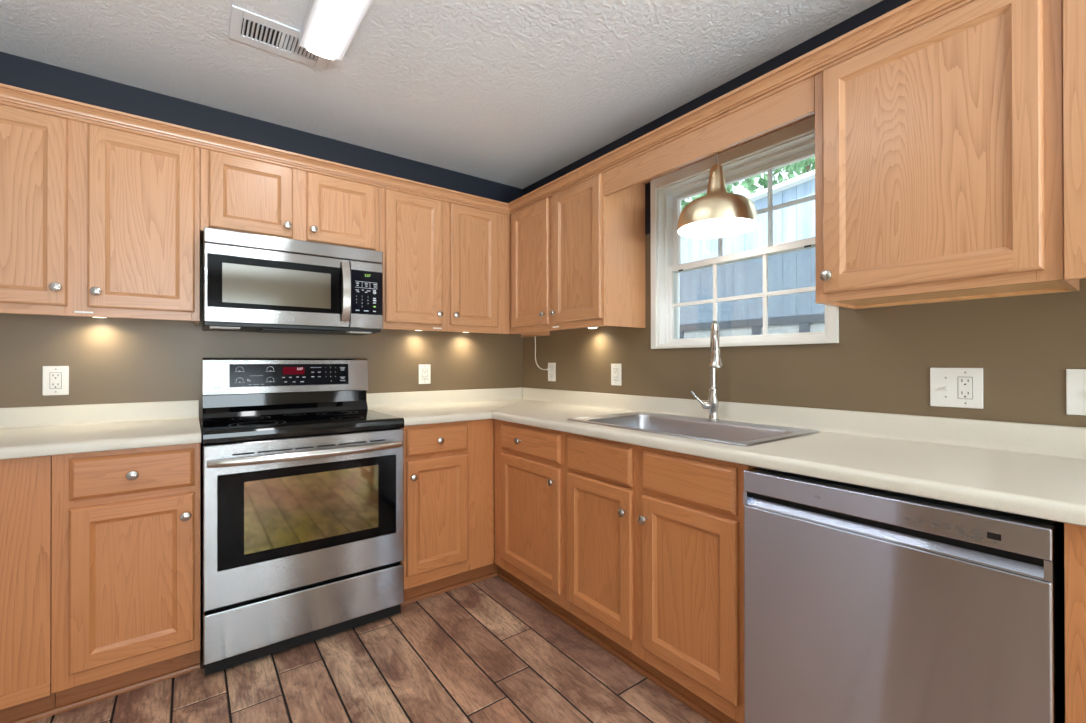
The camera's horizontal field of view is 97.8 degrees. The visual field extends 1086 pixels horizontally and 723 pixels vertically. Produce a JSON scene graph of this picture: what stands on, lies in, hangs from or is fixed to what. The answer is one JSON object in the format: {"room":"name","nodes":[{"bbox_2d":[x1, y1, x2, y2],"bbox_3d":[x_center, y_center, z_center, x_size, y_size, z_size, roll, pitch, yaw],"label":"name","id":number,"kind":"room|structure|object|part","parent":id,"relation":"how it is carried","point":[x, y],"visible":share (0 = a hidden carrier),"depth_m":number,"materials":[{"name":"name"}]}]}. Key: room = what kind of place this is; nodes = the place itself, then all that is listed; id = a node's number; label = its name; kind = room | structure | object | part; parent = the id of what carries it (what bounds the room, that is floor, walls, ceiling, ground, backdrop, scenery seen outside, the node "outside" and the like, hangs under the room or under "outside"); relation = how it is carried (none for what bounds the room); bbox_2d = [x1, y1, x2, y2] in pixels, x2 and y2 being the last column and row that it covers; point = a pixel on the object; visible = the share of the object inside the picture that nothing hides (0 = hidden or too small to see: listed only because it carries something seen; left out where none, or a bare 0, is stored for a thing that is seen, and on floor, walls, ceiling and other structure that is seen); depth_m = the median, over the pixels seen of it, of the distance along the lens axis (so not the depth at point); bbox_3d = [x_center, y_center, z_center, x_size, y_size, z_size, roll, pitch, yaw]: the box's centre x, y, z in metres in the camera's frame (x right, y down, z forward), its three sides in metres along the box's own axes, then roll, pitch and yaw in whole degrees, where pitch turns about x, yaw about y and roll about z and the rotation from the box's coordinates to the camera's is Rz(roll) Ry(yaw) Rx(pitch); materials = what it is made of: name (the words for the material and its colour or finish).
{"room":"kitchen","nodes":[
{"label":"kitchen","id":0,"kind":"room"},
{"bbox_2d":[0,51,522,609],"bbox_3d":[-1.503,-0.024,2.475,3.300,2.440,0.120,0,0,-37],"label":"wall","id":1,"kind":"structure","parent":0,"point":[109,360],"depth_m":2.27,"materials":[{"name":"paint"}]},
{"bbox_2d":[42,366,68,394],"bbox_3d":[-2.045,0.080,1.989,0.078,0.122,0.008,0,0,-37],"label":"wall outlet","id":2,"kind":"object","parent":1,"relation":"attached to","point":[55,379],"visible":1,"depth_m":1.99,"materials":[{"name":"beige plastic"}]},
{"bbox_2d":[50,372,61,388],"bbox_3d":[-2.044,0.080,1.988,0.035,0.069,0.001,0,0,-37],"label":"receptacle","id":3,"kind":"object","parent":2,"relation":"attached to","point":[55,377],"depth_m":1.99,"materials":[{"name":"white plastic"}]},
{"bbox_2d":[0,400,198,429],"bbox_3d":[-1.972,0.228,2.029,0.805,0.084,0.028,0,0,-37],"label":"backsplash","id":4,"kind":"structure","parent":1,"relation":"attached to","point":[65,415],"depth_m":2.05,"materials":[{"name":"beige laminate"}]},
{"bbox_2d":[0,104,199,325],"bbox_3d":[-1.861,-0.562,1.914,0.765,0.776,0.354,0,0,-37],"label":"upper cabinet","id":5,"kind":"object","parent":1,"relation":"attached to","point":[102,221],"visible":0.94,"depth_m":1.83,"materials":[{"name":"brown wood"}]},
{"bbox_3d":[-1.932,-0.564,1.692,0.332,0.707,0.020,0,0,-37],"label":"door","id":6,"kind":"part","parent":5,"relation":"part of","materials":[{"name":"brown wood"}]},
{"bbox_3d":[-1.803,-0.275,1.754,0.035,0.035,0.032,0,0,-37],"label":"knob","id":7,"kind":"part","parent":5,"relation":"part of","materials":[{"name":"silver metal"}]},
{"bbox_2d":[75,311,92,313],"bbox_3d":[-1.767,-0.190,1.824,0.052,0.007,0.003,0,0,-37],"label":"tab","id":8,"kind":"object","parent":5,"relation":"attached to","point":[75,311],"visible":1,"depth_m":1.82,"materials":[{"name":"white plastic"}]},
{"bbox_3d":[-1.716,-0.269,1.819,0.035,0.035,0.032,0,0,-37],"label":"knob","id":9,"kind":"part","parent":5,"relation":"part of","materials":[{"name":"silver metal"}]},
{"bbox_3d":[-1.621,-0.564,1.925,0.332,0.707,0.020,0,0,-37],"label":"door","id":10,"kind":"part","parent":5,"relation":"part of","materials":[{"name":"brown wood"}]},
{"bbox_2d":[0,83,509,215],"bbox_3d":[-1.155,-0.951,2.262,2.393,0.060,0.040,0,0,-37],"label":"crown molding","id":11,"kind":"structure","parent":5,"relation":"attached to","point":[12,96],"depth_m":2.07,"materials":[{"name":"brown wood"}]},
{"bbox_2d":[200,148,378,250],"bbox_3d":[-1.247,-0.757,2.373,0.764,0.385,0.354,0,0,-37],"label":"upper cabinet","id":12,"kind":"object","parent":1,"relation":"attached to","point":[239,194],"visible":0.77,"depth_m":2.22,"materials":[{"name":"brown wood"}]},
{"bbox_3d":[-1.318,-0.750,2.152,0.326,0.334,0.020,0,0,-37],"label":"door","id":13,"kind":"part","parent":12,"relation":"part of","materials":[{"name":"brown wood"}]},
{"bbox_3d":[-1.192,-0.635,2.213,0.035,0.035,0.032,0,0,-37],"label":"knob","id":14,"kind":"part","parent":12,"relation":"part of","materials":[{"name":"silver metal"}]},
{"bbox_2d":[202,227,382,334],"bbox_3d":[-1.218,-0.352,2.335,0.745,0.417,0.439,0,0,-37],"label":"microwave","id":15,"kind":"object","parent":12,"relation":"attached to","point":[251,282],"visible":1,"depth_m":2.17,"materials":[{"name":"silver metal"}]},
{"bbox_3d":[-1.195,-0.341,2.144,0.528,0.223,0.019,0,0,-37],"label":"door glass","id":16,"kind":"part","parent":15,"relation":"part of","materials":[{"name":"black glass"}]},
{"bbox_3d":[-1.187,-0.336,2.138,0.430,0.167,0.001,0,0,-37],"label":"door pane","id":17,"kind":"part","parent":15,"relation":"part of","materials":[{"name":"grey glass"}]},
{"bbox_3d":[-1.186,-0.331,2.155,0.581,0.332,0.026,0,0,-37],"label":"door","id":18,"kind":"part","parent":15,"relation":"part of","materials":[{"name":"metal"}]},
{"bbox_3d":[-0.950,-0.337,2.287,0.038,0.288,0.041,0,0,-37],"label":"handle","id":19,"kind":"part","parent":15,"relation":"part of","materials":[{"name":"silver metal"}]},
{"bbox_3d":[-1.102,-0.635,2.280,0.035,0.035,0.032,0,0,-37],"label":"knob","id":20,"kind":"part","parent":12,"relation":"part of","materials":[{"name":"silver metal"}]},
{"bbox_3d":[-1.009,-0.750,2.383,0.325,0.334,0.020,0,0,-37],"label":"door","id":21,"kind":"part","parent":12,"relation":"part of","materials":[{"name":"brown wood"}]},
{"bbox_2d":[419,364,430,383],"bbox_3d":[-0.740,0.079,2.964,0.078,0.122,0.008,0,0,-37],"label":"wall outlet","id":22,"kind":"object","parent":1,"relation":"attached to","point":[424,369],"visible":1,"depth_m":2.96,"materials":[{"name":"beige plastic"}]},
{"bbox_2d":[422,369,427,379],"bbox_3d":[-0.738,0.079,2.962,0.035,0.069,0.003,0,0,-37],"label":"receptacle","id":23,"kind":"object","parent":22,"relation":"attached to","point":[424,371],"depth_m":2.96,"materials":[{"name":"white plastic"}]},
{"bbox_2d":[379,187,545,337],"bbox_3d":[-0.490,-0.561,2.937,1.120,0.776,0.354,0,0,-37],"label":"upper cabinet","id":24,"kind":"object","parent":1,"relation":"attached to","point":[446,265],"visible":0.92,"depth_m":2.72,"materials":[{"name":"brown wood"}]},
{"bbox_3d":[-0.706,-0.563,2.608,0.324,0.707,0.020,0,0,-37],"label":"door","id":25,"kind":"part","parent":24,"relation":"part of","materials":[{"name":"brown wood"}]},
{"bbox_3d":[-0.407,-0.563,2.832,0.319,0.707,0.020,0,0,-37],"label":"door","id":26,"kind":"part","parent":24,"relation":"part of","materials":[{"name":"brown wood"}]},
{"bbox_2d":[535,336,551,370],"bbox_3d":[-0.004,-0.061,3.200,0.018,0.249,0.193,0,0,-35],"label":"power cord","id":27,"kind":"object","parent":24,"relation":"hanging from","point":[548,368],"visible":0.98,"depth_m":3.26,"materials":[{"name":"beige plastic"}]},
{"bbox_2d":[30,535,711,722],"bbox_3d":[0.399,1.210,0.051,3.660,0.050,6.270,0,0,-37],"label":"floor","id":28,"kind":"structure","parent":0,"point":[484,651],"depth_m":1.78,"materials":[{"name":"brown wood"}]},
{"bbox_2d":[0,456,55,722],"bbox_3d":[-1.960,0.751,1.677,0.403,0.887,0.602,0,0,-37],"label":"base cabinet","id":29,"kind":"object","parent":28,"relation":"on","point":[25,483],"visible":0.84,"depth_m":1.53,"materials":[{"name":"orange wood"}]},
{"bbox_3d":[-1.785,1.075,1.442,0.403,0.042,0.019,0,0,-37],"label":"rail","id":30,"kind":"part","parent":29,"relation":"part of","materials":[{"name":"orange wood"}]},
{"bbox_2d":[0,400,200,459],"bbox_3d":[-1.790,0.246,1.786,0.805,0.122,0.634,0,0,-37],"label":"countertop","id":31,"kind":"structure","parent":29,"relation":"on","point":[25,432],"depth_m":1.90,"materials":[{"name":"beige laminate"}]},
{"bbox_2d":[6,663,199,722],"bbox_3d":[-1.656,1.185,1.604,0.803,0.019,0.012,0,0,-37],"label":"trim","id":32,"kind":"structure","parent":28,"relation":"on","point":[69,706],"depth_m":1.68,"materials":[{"name":"brown wood"}]},
{"bbox_2d":[51,443,199,706],"bbox_3d":[-1.623,0.751,1.898,0.398,0.887,0.650,0,0,-37],"label":"base cabinet","id":33,"kind":"object","parent":28,"relation":"on","point":[125,524],"visible":0.92,"depth_m":1.66,"materials":[{"name":"orange wood"}]},
{"bbox_3d":[-1.445,0.396,1.680,0.336,0.140,0.020,0,0,-37],"label":"drawer","id":34,"kind":"part","parent":33,"relation":"part of","materials":[{"name":"orange wood"}]},
{"bbox_3d":[-1.444,0.768,1.679,0.336,0.552,0.020,0,0,-37],"label":"door","id":35,"kind":"part","parent":33,"relation":"part of","materials":[{"name":"orange wood"}]},
{"bbox_3d":[-1.434,0.397,1.655,0.035,0.035,0.032,0,0,-37],"label":"knob","id":36,"kind":"part","parent":33,"relation":"part of","materials":[{"name":"silver metal"}]},
{"bbox_3d":[-1.315,0.569,1.743,0.035,0.035,0.032,0,0,-37],"label":"knob","id":37,"kind":"part","parent":33,"relation":"part of","materials":[{"name":"silver metal"}]},
{"bbox_2d":[200,358,403,675],"bbox_3d":[-1.125,0.588,2.220,0.771,1.213,0.711,0,0,-37],"label":"stove","id":38,"kind":"object","parent":28,"relation":"on","point":[302,482],"visible":1,"depth_m":2.00,"materials":[{"name":"silver metal"}]},
{"bbox_3d":[-1.315,0.072,2.483,0.761,0.179,0.066,0,0,-37],"label":"control panel","id":39,"kind":"part","parent":38,"relation":"part of","materials":[{"name":"metal"}]},
{"bbox_3d":[-1.300,0.069,2.463,0.551,0.112,0.011,0,0,-37],"label":"control glass","id":40,"kind":"part","parent":38,"relation":"part of","materials":[{"name":"black glass"}]},
{"bbox_2d":[200,409,403,444],"bbox_3d":[-1.136,0.287,2.229,0.763,0.046,0.614,0,0,-37],"label":"cooktop","id":41,"kind":"object","parent":38,"relation":"in","point":[282,425],"depth_m":2.07,"materials":[{"name":"black glass"}]},
{"bbox_3d":[-0.975,1.157,2.013,0.751,0.050,0.017,0,0,-37],"label":"kick panel","id":42,"kind":"part","parent":38,"relation":"part of","materials":[{"name":"metal"}]},
{"bbox_3d":[-0.966,1.036,2.000,0.763,0.184,0.045,0,0,-37],"label":"storage drawer","id":43,"kind":"part","parent":38,"relation":"part of","materials":[{"name":"metal"}]},
{"bbox_3d":[-0.967,0.622,2.002,0.763,0.616,0.045,0,0,-37],"label":"oven door","id":44,"kind":"part","parent":38,"relation":"part of","materials":[{"name":"metal"}]},
{"bbox_3d":[-0.938,0.380,1.958,0.733,0.031,0.064,0,0,-37],"label":"handle","id":45,"kind":"part","parent":38,"relation":"part of","materials":[{"name":"silver metal"}]},
{"bbox_3d":[-0.964,0.610,2.002,0.681,0.361,0.038,0,0,-37],"label":"door glass","id":46,"kind":"part","parent":38,"relation":"part of","materials":[{"name":"black glass"}]},
{"bbox_3d":[-0.950,0.607,1.987,0.514,0.280,0.001,0,0,-37],"label":"oven pane","id":47,"kind":"part","parent":38,"relation":"part of","materials":[{"name":"black glass"}]},
{"bbox_2d":[401,572,496,605],"bbox_3d":[-0.484,1.185,2.479,0.566,0.019,0.012,0,0,-37],"label":"trim","id":48,"kind":"structure","parent":28,"relation":"on","point":[461,584],"depth_m":2.47,"materials":[{"name":"brown wood"}]},
{"bbox_2d":[401,419,497,599],"bbox_3d":[-0.602,0.752,2.660,0.594,0.887,0.650,0,0,-37],"label":"base cabinet","id":49,"kind":"object","parent":28,"relation":"on","point":[449,467],"visible":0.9,"depth_m":2.40,"materials":[{"name":"orange wood"}]},
{"bbox_3d":[-0.617,0.554,2.264,0.035,0.035,0.032,0,0,-37],"label":"knob","id":50,"kind":"part","parent":49,"relation":"part of","materials":[{"name":"silver metal"}]},
{"bbox_3d":[-0.523,0.392,2.368,0.327,0.135,0.020,0,0,-37],"label":"drawer","id":51,"kind":"part","parent":49,"relation":"part of","materials":[{"name":"orange wood"}]},
{"bbox_3d":[-0.522,0.755,2.367,0.327,0.553,0.020,0,0,-37],"label":"door","id":52,"kind":"part","parent":49,"relation":"part of","materials":[{"name":"orange wood"}]},
{"bbox_3d":[-0.508,0.391,2.346,0.035,0.035,0.032,0,0,-37],"label":"knob","id":53,"kind":"part","parent":49,"relation":"part of","materials":[{"name":"silver metal"}]},
{"bbox_2d":[494,419,576,622],"bbox_3d":[0.116,0.750,2.518,0.650,0.887,0.670,0,0,-37],"label":"base cabinet","id":54,"kind":"object","parent":28,"relation":"on","point":[529,461],"visible":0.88,"depth_m":2.27,"materials":[{"name":"orange wood"}]},
{"bbox_3d":[-0.124,0.390,2.323,0.032,0.035,0.035,0,0,-37],"label":"knob","id":55,"kind":"part","parent":54,"relation":"part of","materials":[{"name":"silver metal"}]},
{"bbox_3d":[-0.070,0.390,2.294,0.020,0.130,0.490,0,0,-37],"label":"drawer","id":56,"kind":"part","parent":54,"relation":"part of","materials":[{"name":"orange wood"}]},
{"bbox_3d":[-0.069,0.754,2.293,0.020,0.558,0.490,0,0,-37],"label":"door","id":57,"kind":"part","parent":54,"relation":"part of","materials":[{"name":"orange wood"}]},
{"bbox_3d":[0.035,0.537,2.110,0.032,0.035,0.035,0,0,-37],"label":"knob","id":58,"kind":"part","parent":54,"relation":"part of","materials":[{"name":"silver metal"}]},
{"bbox_2d":[497,571,724,722],"bbox_3d":[0.200,1.182,2.047,0.012,0.019,1.522,0,0,-37],"label":"trim","id":59,"kind":"structure","parent":28,"relation":"on","point":[638,668],"depth_m":1.89,"materials":[{"name":"brown wood"}]},
{"bbox_2d":[565,432,757,722],"bbox_3d":[0.572,0.747,1.908,0.650,0.887,0.851,0,0,-37],"label":"base cabinet","id":60,"kind":"object","parent":28,"relation":"on","point":[654,538],"visible":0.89,"depth_m":1.65,"materials":[{"name":"orange wood"}]},
{"bbox_3d":[0.220,0.757,1.906,0.020,0.555,0.370,0,0,-37],"label":"door","id":61,"kind":"part","parent":60,"relation":"part of","materials":[{"name":"orange wood"}]},
{"bbox_3d":[0.220,0.393,1.907,0.020,0.146,0.370,0,0,-37],"label":"false drawer","id":62,"kind":"part","parent":60,"relation":"part of","materials":[{"name":"orange wood"}]},
{"bbox_3d":[0.295,0.560,1.762,0.032,0.035,0.035,0,0,-37],"label":"knob","id":63,"kind":"part","parent":60,"relation":"part of","materials":[{"name":"silver metal"}]},
{"bbox_3d":[0.355,0.560,1.681,0.032,0.035,0.035,0,0,-37],"label":"knob","id":64,"kind":"part","parent":60,"relation":"part of","materials":[{"name":"silver metal"}]},
{"bbox_3d":[0.470,0.393,1.571,0.020,0.143,0.368,0,0,-37],"label":"false drawer","id":65,"kind":"part","parent":60,"relation":"part of","materials":[{"name":"orange wood"}]},
{"bbox_3d":[0.472,0.757,1.568,0.020,0.551,0.369,0,0,-37],"label":"door","id":66,"kind":"part","parent":60,"relation":"part of","materials":[{"name":"orange wood"}]},
{"bbox_2d":[366,387,1085,526],"bbox_3d":[0.366,0.241,1.796,1.114,0.122,3.198,0,0,-37],"label":"countertop","id":67,"kind":"structure","parent":60,"relation":"on","point":[1026,469],"depth_m":1.44,"materials":[{"name":"beige laminate"}]},
{"bbox_2d":[567,412,819,445],"bbox_3d":[0.569,0.363,1.961,0.515,0.211,0.880,0,0,-37],"label":"sink","id":68,"kind":"object","parent":67,"relation":"in","point":[722,431],"visible":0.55,"depth_m":2.04,"materials":[{"name":"metal"}]},
{"bbox_2d":[690,321,723,420],"bbox_3d":[0.718,0.044,1.982,0.129,0.430,0.251,0,0,-4],"label":"faucet","id":69,"kind":"object","parent":67,"relation":"on","point":[712,404],"visible":1,"depth_m":2.06,"materials":[{"name":"silver metal"}]},
{"bbox_3d":[0.680,0.161,2.082,0.068,0.072,0.017,0,0,0],"label":"lever","id":70,"kind":"part","parent":69,"relation":"part of","materials":[{"name":"silver metal"}]},
{"bbox_3d":[0.718,-0.030,1.983,0.026,0.282,0.238,0,0,17],"label":"spout","id":71,"kind":"part","parent":69,"relation":"part of","materials":[{"name":"silver metal"}]},
{"bbox_2d":[743,467,1064,722],"bbox_3d":[1.009,0.751,1.309,0.611,0.874,0.614,0,0,-37],"label":"dishwasher","id":72,"kind":"object","parent":28,"relation":"on","point":[862,604],"visible":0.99,"depth_m":1.08,"materials":[{"name":"silver metal"}]},
{"bbox_2d":[1064,523,1085,722],"bbox_3d":[1.357,0.742,0.855,0.650,0.887,0.508,0,0,-37],"label":"base cabinet","id":73,"kind":"object","parent":28,"relation":"on","point":[1074,535],"visible":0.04,"depth_m":0.89,"materials":[{"name":"orange wood"}]},
{"bbox_2d":[0,0,882,188],"bbox_3d":[0.346,-1.295,0.042,3.550,0.080,6.240,0,0,-37],"label":"ceiling","id":74,"kind":"structure","parent":0,"point":[514,93],"depth_m":1.97,"materials":[{"name":"white paint"}]},
{"bbox_2d":[229,5,327,69],"bbox_3d":[-1.011,-1.242,1.837,0.336,0.008,0.200,0,0,-37],"label":"ceiling vent","id":75,"kind":"object","parent":74,"relation":"in","point":[258,31],"visible":0.85,"depth_m":1.81,"materials":[{"name":"white metal"}]},
{"bbox_2d":[298,0,372,60],"bbox_3d":[-0.499,-1.220,1.357,0.158,0.056,1.238,0,0,-37],"label":"ceiling light","id":76,"kind":"object","parent":74,"relation":"attached to","point":[328,28],"visible":1,"depth_m":1.69,"materials":[{"name":"white plastic"}]},
{"bbox_2d":[523,0,1085,426],"bbox_3d":[1.710,-0.035,1.055,0.150,2.440,6.240,0,0,-37],"label":"wall","id":77,"kind":"structure","parent":0,"point":[882,360],"depth_m":1.69,"materials":[{"name":"paint"}]},
{"bbox_2d":[548,363,555,380],"bbox_3d":[0.057,0.069,3.136,0.008,0.122,0.078,0,0,-37],"label":"wall outlet","id":78,"kind":"object","parent":77,"relation":"attached to","point":[551,374],"visible":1,"depth_m":3.13,"materials":[{"name":"beige plastic"}]},
{"bbox_2d":[510,173,645,335],"bbox_3d":[0.145,-0.563,2.729,0.354,0.776,0.842,0,0,-37],"label":"upper cabinet","id":79,"kind":"object","parent":77,"relation":"attached to","point":[577,253],"visible":0.91,"depth_m":2.47,"materials":[{"name":"brown wood"}]},
{"bbox_3d":[-0.079,-0.564,2.805,0.020,0.707,0.368,0,0,-37],"label":"door","id":80,"kind":"part","parent":79,"relation":"part of","materials":[{"name":"brown wood"}]},
{"bbox_3d":[0.171,-0.566,2.469,0.020,0.707,0.376,0,0,-37],"label":"door","id":81,"kind":"part","parent":79,"relation":"part of","materials":[{"name":"brown wood"}]},
{"bbox_2d":[611,364,621,385],"bbox_3d":[0.411,0.073,2.663,0.008,0.122,0.078,0,0,-37],"label":"wall outlet","id":82,"kind":"object","parent":77,"relation":"attached to","point":[616,369],"visible":1,"depth_m":2.66,"materials":[{"name":"beige plastic"}]},
{"bbox_2d":[614,368,617,380],"bbox_3d":[0.409,0.073,2.662,0.001,0.069,0.035,0,0,-37],"label":"receptacle","id":83,"kind":"object","parent":82,"relation":"attached to","point":[615,369],"depth_m":2.66,"materials":[{"name":"white plastic"}]},
{"bbox_2d":[604,75,814,196],"bbox_3d":[0.709,-0.883,2.017,0.300,0.143,0.974,0,0,-37],"label":"valance board","id":84,"kind":"object","parent":77,"relation":"attached to","point":[794,104],"visible":0.73,"depth_m":1.83,"materials":[{"name":"brown wood"}]},
{"bbox_2d":[677,153,758,238],"bbox_3d":[0.718,-0.741,1.961,0.315,0.386,0.315,0,0,-37],"label":"pendant lamp","id":85,"kind":"object","parent":84,"relation":"hanging from","point":[719,213],"visible":0.99,"depth_m":1.90,"materials":[{"name":"gold metal"}]},
{"bbox_2d":[679,217,756,235],"bbox_3d":[0.719,-0.564,1.961,0.307,0.008,0.307,0,0,-37],"label":"diffuser","id":86,"kind":"object","parent":85,"relation":"attached to","point":[688,226],"depth_m":1.95,"materials":[{"name":"white glass"}]},
{"bbox_2d":[366,387,1085,459],"bbox_3d":[0.366,0.222,1.796,1.114,0.084,3.198,0,0,-37],"label":"backsplash","id":87,"kind":"structure","parent":77,"relation":"attached to","point":[1027,438],"depth_m":1.76,"materials":[{"name":"beige laminate"}]},
{"bbox_2d":[508,0,973,215],"bbox_3d":[0.643,-0.956,1.821,0.040,0.060,2.898,0,0,-37],"label":"crown molding","id":88,"kind":"structure","parent":77,"relation":"attached to","point":[915,13],"depth_m":1.64,"materials":[{"name":"brown wood"}]},
{"bbox_2d":[650,116,838,348],"bbox_3d":[0.885,-0.520,2.146,0.168,0.908,0.878,0,0,-37],"label":"window","id":89,"kind":"structure","parent":77,"relation":"in","point":[794,143],"depth_m":2.18,"materials":[{"name":"white plastic"}]},
{"bbox_3d":[0.922,-0.661,2.171,0.033,0.393,0.761,0,0,-37],"label":"sash","id":90,"kind":"part","parent":89,"relation":"part of","materials":[{"name":"white plastic"}]},
{"bbox_3d":[0.889,-0.297,2.145,0.033,0.390,0.773,0,0,-37],"label":"sash","id":91,"kind":"part","parent":89,"relation":"part of","materials":[{"name":"white plastic"}]},
{"bbox_2d":[815,0,1078,308],"bbox_3d":[1.144,-0.573,1.393,0.354,0.768,0.543,0,0,-37],"label":"upper cabinet","id":92,"kind":"object","parent":77,"relation":"attached to","point":[939,143],"visible":0.9,"depth_m":1.27,"materials":[{"name":"brown wood"}]},
{"bbox_3d":[0.883,-0.267,1.473,0.032,0.035,0.035,0,0,-37],"label":"knob","id":93,"kind":"part","parent":92,"relation":"part of","materials":[{"name":"silver metal"}]},
{"bbox_2d":[930,368,982,408],"bbox_3d":[1.288,0.082,1.481,0.017,0.124,0.128,0,0,-37],"label":"switch plate","id":94,"kind":"object","parent":77,"relation":"attached to","point":[949,387],"visible":1,"depth_m":1.48,"materials":[{"name":"beige plastic"}]},
{"bbox_2d":[958,377,972,398],"bbox_3d":[1.304,0.082,1.464,0.001,0.069,0.035,0,0,-37],"label":"receptacle","id":95,"kind":"object","parent":94,"relation":"attached to","point":[965,384],"depth_m":1.46,"materials":[{"name":"white plastic"}]},
{"bbox_2d":[1062,0,1085,279],"bbox_3d":[1.483,-0.574,0.972,0.314,0.770,0.534,0,0,-37],"label":"filler panel","id":96,"kind":"object","parent":77,"relation":"attached to","point":[1074,11],"visible":1,"depth_m":1.08,"materials":[{"name":"brown wood"}]},
{"bbox_2d":[1066,369,1085,414],"bbox_3d":[1.463,0.083,1.247,0.017,0.124,0.118,0,0,-37],"label":"switch plate","id":97,"kind":"object","parent":77,"relation":"attached to","point":[1075,378],"visible":1,"depth_m":1.28,"materials":[{"name":"beige plastic"}]},
{"label":"outside","id":98,"kind":"structure","parent":0,"visible":0},
{"bbox_3d":[11.342,1.629,13.234,29.840,0.150,30.000,0,0,-37],"label":"ground","id":99,"kind":"structure","parent":98,"visible":0},
{"bbox_2d":[681,182,737,210],"bbox_3d":[3.242,-3.172,13.035,5.846,9.591,5.725,0,0,-37],"label":"tree","id":100,"kind":"object","parent":99,"relation":"on","point":[684,203],"visible":0.02,"depth_m":11.63,"materials":[{"name":"green plant"}]},
{"bbox_2d":[679,170,824,338],"bbox_3d":[3.072,-0.202,6.568,3.170,3.507,5.603,0,0,-37],"label":"shed","id":101,"kind":"object","parent":99,"relation":"on","point":[796,312],"visible":0.14,"depth_m":5.09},
{"bbox_2d":[730,157,814,193],"bbox_3d":[9.168,-5.951,15.695,9.294,15.138,9.089,0,0,-37],"label":"tree","id":102,"kind":"object","parent":99,"relation":"on","point":[765,176],"visible":0.02,"depth_m":17.09,"materials":[{"name":"green plant"}]},
{"bbox_2d":[739,156,814,191],"bbox_3d":[6.684,-3.204,9.020,5.876,9.616,5.641,0,0,-37],"label":"tree","id":103,"kind":"object","parent":99,"relation":"on","point":[748,183],"visible":0.02,"depth_m":10.29,"materials":[{"name":"green plant"}]}
]}

